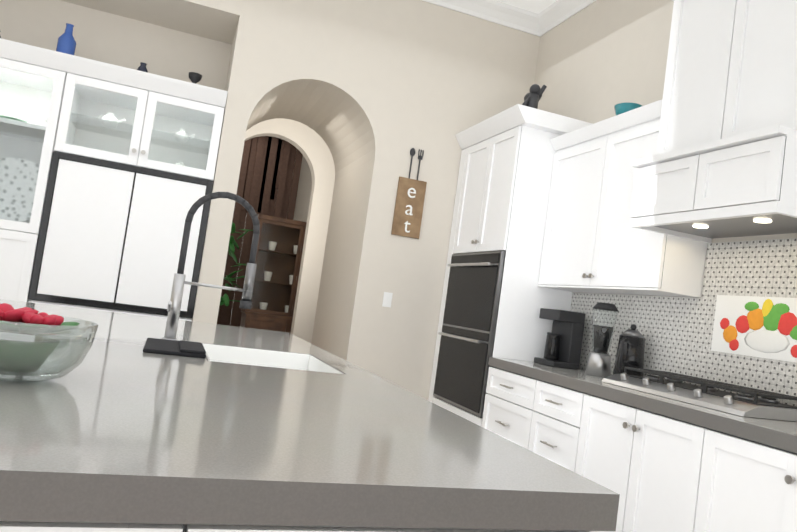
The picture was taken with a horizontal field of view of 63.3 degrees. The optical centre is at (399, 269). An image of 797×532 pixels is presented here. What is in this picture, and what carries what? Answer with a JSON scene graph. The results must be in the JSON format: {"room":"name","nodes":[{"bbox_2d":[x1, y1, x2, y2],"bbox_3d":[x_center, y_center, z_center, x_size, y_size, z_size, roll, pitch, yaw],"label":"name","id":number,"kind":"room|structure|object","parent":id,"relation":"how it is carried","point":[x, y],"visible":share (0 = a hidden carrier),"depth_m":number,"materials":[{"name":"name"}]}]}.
{"room":"kitchen","nodes":[
{"label":"kitchen","id":0,"kind":"room"},
{"bbox_2d":[0,0,539,399],"bbox_3d":[-4.023,-1.029,4.436,10.250,3.780,1.320,9,-3,-19],"label":"wall","id":1,"kind":"structure","parent":0,"point":[372,93],"depth_m":5.15,"materials":[{"name":"paint"}]},
{"bbox_2d":[54,73,224,180],"bbox_3d":[-1.896,-0.988,4.801,1.046,0.541,0.644,9,-3,-19],"label":"upper cabinet","id":2,"kind":"object","parent":1,"relation":"attached to","point":[113,122],"visible":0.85,"depth_m":4.68,"materials":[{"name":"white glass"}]},
{"bbox_2d":[382,292,392,307],"bbox_3d":[-0.097,0.237,5.111,0.072,0.116,0.008,9,-3,-19],"label":"switch plate","id":3,"kind":"object","parent":1,"relation":"attached to","point":[387,298],"visible":1,"depth_m":5.11,"materials":[{"name":"white plastic"}]},
{"bbox_2d":[391,148,426,238],"bbox_3d":[0.092,-0.618,5.179,0.235,0.716,0.018,9,-3,-19],"label":"eat sign","id":4,"kind":"object","parent":1,"relation":"attached to","point":[402,202],"visible":1,"depth_m":5.17,"materials":[{"name":"brown wood"}]},
{"bbox_2d":[404,221,409,232],"bbox_3d":[0.058,-0.344,5.152,0.056,0.094,0.004,9,-3,-19],"label":"letter","id":5,"kind":"object","parent":4,"relation":"attached to","point":[405,223],"visible":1,"depth_m":5.15,"materials":[{"name":"white paint"}]},
{"bbox_2d":[405,205,412,214],"bbox_3d":[0.077,-0.476,5.160,0.066,0.079,0.004,9,-3,-19],"label":"letter","id":6,"kind":"object","parent":4,"relation":"attached to","point":[410,209],"visible":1,"depth_m":5.16,"materials":[{"name":"white paint"}]},
{"bbox_2d":[408,188,415,197],"bbox_3d":[0.096,-0.614,5.168,0.069,0.079,0.004,9,-3,-19],"label":"letter","id":7,"kind":"object","parent":4,"relation":"attached to","point":[409,195],"visible":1,"depth_m":5.17,"materials":[{"name":"white paint"}]},
{"bbox_2d":[422,0,544,36],"bbox_3d":[-3.537,-2.835,3.864,10.249,0.135,0.105,9,-3,-19],"label":"crown molding","id":8,"kind":"structure","parent":1,"relation":"attached to","point":[495,11],"depth_m":5.40,"materials":[{"name":"white wood"}]},
{"bbox_2d":[244,118,334,342],"bbox_3d":[-1.850,-0.454,6.831,4.750,3.500,0.150,9,-3,-19],"label":"wall","id":9,"kind":"structure","parent":0,"point":[309,143],"depth_m":7.04,"materials":[{"name":"paint"}]},
{"bbox_2d":[274,156,311,221],"bbox_3d":[-2.819,-0.434,9.564,4.750,3.500,0.150,9,-3,-19],"label":"wall","id":10,"kind":"structure","parent":0,"point":[303,197],"depth_m":9.96,"materials":[{"name":"paint"}]},
{"bbox_2d":[218,136,302,326],"bbox_3d":[-2.875,-0.445,9.194,2.800,3.425,0.070,9,-3,-19],"label":"drape","id":11,"kind":"object","parent":10,"relation":"hanging from","point":[268,168],"visible":0.06,"depth_m":9.46,"materials":[{"name":"brown wood"}]},
{"bbox_2d":[497,0,556,13],"bbox_3d":[-3.307,-2.815,3.281,10.600,0.380,16.200,9,-3,-19],"label":"ceiling","id":12,"kind":"structure","parent":0,"point":[537,6],"depth_m":5.34,"materials":[{"name":"paint"}]},
{"bbox_2d":[534,0,796,297],"bbox_3d":[2.489,-0.300,1.461,0.150,3.780,8.930,9,-3,-19],"label":"wall","id":13,"kind":"structure","parent":0,"point":[598,60],"depth_m":4.62,"materials":[{"name":"paint"}]},
{"bbox_2d":[536,0,596,32],"bbox_3d":[2.637,-2.121,1.464,0.105,0.135,8.490,9,-3,-19],"label":"crown molding","id":14,"kind":"structure","parent":13,"relation":"attached to","point":[550,17],"depth_m":5.26,"materials":[{"name":"white wood"}]},
{"bbox_2d":[538,99,707,297],"bbox_3d":[1.336,-0.381,3.997,0.346,1.032,1.174,9,-3,-19],"label":"upper cabinet","id":15,"kind":"object","parent":13,"relation":"attached to","point":[594,242],"visible":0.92,"depth_m":3.88,"materials":[{"name":"white wood"}]},
{"bbox_2d":[614,102,641,114],"bbox_3d":[1.383,-0.944,3.922,0.170,0.085,0.167,9,-3,-19],"label":"bowl","id":16,"kind":"object","parent":15,"relation":"on","point":[620,108],"visible":0.33,"depth_m":3.86,"materials":[{"name":"teal ceramic"}]},
{"bbox_2d":[570,238,796,405],"bbox_3d":[2.118,0.260,2.013,0.014,0.833,5.426,9,-3,-19],"label":"backsplash","id":17,"kind":"structure","parent":13,"relation":"attached to","point":[676,333],"depth_m":3.40,"materials":[{"name":"tile"}]},
{"bbox_2d":[711,295,796,362],"bbox_3d":[1.734,0.272,3.056,0.008,0.290,0.630,9,-3,-19],"label":"picture","id":18,"kind":"object","parent":17,"relation":"attached to","point":[760,327],"visible":1,"depth_m":3.10},
{"bbox_2d":[630,0,796,242],"bbox_3d":[1.645,-0.886,3.034,0.552,1.415,1.020,9,-3,-19],"label":"range hood","id":19,"kind":"object","parent":13,"relation":"attached to","point":[722,163],"visible":1,"depth_m":2.94,"materials":[{"name":"white wood"}]},
{"bbox_3d":[-3.816,0.885,3.074,10.600,0.100,16.200,9,-3,-19],"label":"floor","id":20,"kind":"structure","parent":0,"visible":0},
{"bbox_2d":[0,58,66,301],"bbox_3d":[-2.994,-0.206,4.407,1.024,2.430,0.644,9,-3,-19],"label":"tall cabinet","id":21,"kind":"object","parent":20,"relation":"on","point":[31,97],"visible":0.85,"depth_m":4.34,"materials":[{"name":"white wood"}]},
{"bbox_2d":[56,23,75,54],"bbox_3d":[-2.390,-1.605,4.637,0.120,0.310,0.118,9,-3,-19],"label":"vase","id":22,"kind":"object","parent":21,"relation":"on","point":[66,43],"visible":0.71,"depth_m":4.60,"materials":[{"name":"blue ceramic"}]},
{"bbox_2d":[0,38,227,107],"bbox_3d":[-2.326,-1.385,4.635,2.074,0.105,0.675,9,-3,-19],"label":"crown molding","id":23,"kind":"structure","parent":21,"relation":"on","point":[63,62],"depth_m":4.43,"materials":[{"name":"white wood"}]},
{"bbox_2d":[137,62,147,71],"bbox_3d":[-1.915,-1.454,4.804,0.100,0.160,0.098,9,-3,-19],"label":"vase","id":24,"kind":"object","parent":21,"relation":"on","point":[142,67],"visible":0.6,"depth_m":4.79,"materials":[{"name":"black ceramic"}]},
{"bbox_2d":[189,72,201,83],"bbox_3d":[-1.569,-1.405,4.927,0.120,0.170,0.118,9,-3,-19],"label":"bowl","id":25,"kind":"object","parent":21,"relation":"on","point":[194,77],"visible":0.56,"depth_m":4.90,"materials":[{"name":"black ceramic"}]},
{"bbox_2d":[28,151,213,320],"bbox_3d":[-2.062,0.216,4.734,1.046,1.885,0.644,9,-3,-19],"label":"fridge","id":26,"kind":"object","parent":20,"relation":"on","point":[110,237],"visible":0.48,"depth_m":4.46,"materials":[{"name":"white metal"}]},
{"bbox_2d":[217,222,252,323],"bbox_3d":[-2.412,0.332,8.823,0.618,2.013,0.650,9,-3,-19],"label":"plant","id":27,"kind":"object","parent":20,"relation":"on","point":[224,299],"visible":0.42,"depth_m":8.82,"materials":[{"name":"green plant"}]},
{"bbox_2d":[240,214,306,332],"bbox_3d":[-1.298,0.428,7.683,1.080,2.000,0.440,9,-3,-19],"label":"shelving unit","id":28,"kind":"object","parent":20,"relation":"on","point":[279,251],"visible":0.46,"depth_m":7.70,"materials":[{"name":"brown wood"}]},
{"bbox_2d":[0,521,597,531],"bbox_3d":[-0.950,0.746,2.230,1.629,0.860,3.088,9,-3,-19],"label":"kitchen island","id":29,"kind":"object","parent":20,"relation":"on","point":[12,526],"visible":0.04,"depth_m":0.84,"materials":[{"name":"white wood"}]},
{"bbox_2d":[0,299,619,530],"bbox_3d":[-0.911,0.287,2.248,1.598,0.059,3.106,9,-3,-19],"label":"island countertop","id":30,"kind":"structure","parent":29,"relation":"on","point":[118,425],"depth_m":1.04,"materials":[{"name":"grey stone"}]},
{"bbox_2d":[0,303,98,381],"bbox_3d":[-0.784,0.147,1.335,0.284,0.149,0.284,9,-3,-19],"label":"flower bowl","id":31,"kind":"object","parent":30,"relation":"on","point":[23,357],"visible":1,"depth_m":1.29,"materials":[{"name":"clear glass"}]},
{"bbox_2d":[143,338,205,357],"bbox_3d":[-0.777,0.263,2.235,0.192,0.022,0.380,9,-3,-19],"label":"cloth","id":32,"kind":"object","parent":30,"relation":"on","point":[176,348],"visible":1,"depth_m":2.12,"materials":[{"name":"black fabric"}]},
{"bbox_2d":[161,192,259,340],"bbox_3d":[-0.705,-0.007,2.482,0.315,0.602,0.130,9,-3,-19],"label":"faucet","id":33,"kind":"object","parent":30,"relation":"on","point":[175,302],"visible":0.98,"depth_m":2.49,"materials":[{"name":"silver metal"}]},
{"bbox_2d":[202,343,342,373],"bbox_3d":[-0.510,0.469,2.381,0.490,0.293,0.612,9,-3,-19],"label":"sink","id":34,"kind":"object","parent":30,"relation":"in","point":[250,356],"visible":0.08,"depth_m":2.64,"materials":[{"name":"ceramic"}]},
{"bbox_2d":[481,366,532,447],"bbox_3d":[0.918,1.111,4.143,0.591,0.860,0.600,9,-3,-19],"label":"base cabinet","id":35,"kind":"object","parent":20,"relation":"on","point":[506,404],"depth_m":4.06,"materials":[{"name":"white wood"}]},
{"bbox_2d":[428,104,591,425],"bbox_3d":[0.757,0.235,4.875,0.666,2.630,1.021,9,-3,-19],"label":"tall cabinet","id":36,"kind":"object","parent":20,"relation":"on","point":[495,299],"visible":0.67,"depth_m":4.52,"materials":[{"name":"white wood"}]},
{"bbox_2d":[522,84,546,108],"bbox_3d":[0.949,-1.217,4.672,0.198,0.270,0.139,9,-3,-19],"label":"figurine","id":37,"kind":"object","parent":36,"relation":"on","point":[535,94],"visible":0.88,"depth_m":4.65,"materials":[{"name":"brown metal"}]},
{"bbox_2d":[525,378,580,468],"bbox_3d":[1.105,1.107,3.615,0.591,0.860,0.521,9,-3,-19],"label":"base cabinet","id":38,"kind":"object","parent":20,"relation":"on","point":[552,407],"depth_m":3.59,"materials":[{"name":"white wood"}]},
{"bbox_2d":[569,392,688,531],"bbox_3d":[1.316,1.102,3.019,0.591,0.860,0.866,9,-3,-19],"label":"base cabinet","id":39,"kind":"object","parent":20,"relation":"on","point":[657,472],"depth_m":2.93,"materials":[{"name":"white wood"}]},
{"bbox_2d":[488,357,796,452],"bbox_3d":[1.777,0.637,1.890,0.585,0.059,5.428,9,-3,-19],"label":"countertop","id":40,"kind":"structure","parent":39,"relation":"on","point":[781,434],"depth_m":2.83,"materials":[{"name":"grey stone"}]},
{"bbox_2d":[534,308,585,369],"bbox_3d":[1.062,0.457,4.318,0.207,0.370,0.240,9,-3,-19],"label":"coffee maker","id":41,"kind":"object","parent":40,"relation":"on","point":[563,344],"visible":1,"depth_m":4.24,"materials":[{"name":"black plastic"}]},
{"bbox_2d":[585,302,618,376],"bbox_3d":[1.229,0.423,3.932,0.156,0.440,0.156,9,-3,-19],"label":"blender","id":42,"kind":"object","parent":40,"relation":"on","point":[598,364],"visible":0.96,"depth_m":3.89,"materials":[{"name":"silver metal"}]},
{"bbox_2d":[613,324,644,375],"bbox_3d":[1.312,0.477,3.728,0.213,0.333,0.170,9,-3,-19],"label":"lantern","id":43,"kind":"object","parent":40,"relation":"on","point":[631,348],"visible":0.88,"depth_m":3.67,"materials":[{"name":"black metal"}]},
{"bbox_2d":[602,367,796,421],"bbox_3d":[1.438,0.579,3.108,0.428,0.096,0.910,9,-3,-19],"label":"cooktop","id":44,"kind":"object","parent":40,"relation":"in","point":[707,394],"visible":1,"depth_m":2.90,"materials":[{"name":"silver metal"}]},
{"bbox_2d":[677,423,796,531],"bbox_3d":[1.587,1.097,2.256,0.591,0.860,0.997,9,-3,-19],"label":"base cabinet","id":45,"kind":"object","parent":20,"relation":"on","point":[730,483],"depth_m":2.44,"materials":[{"name":"white wood"}]}
]}

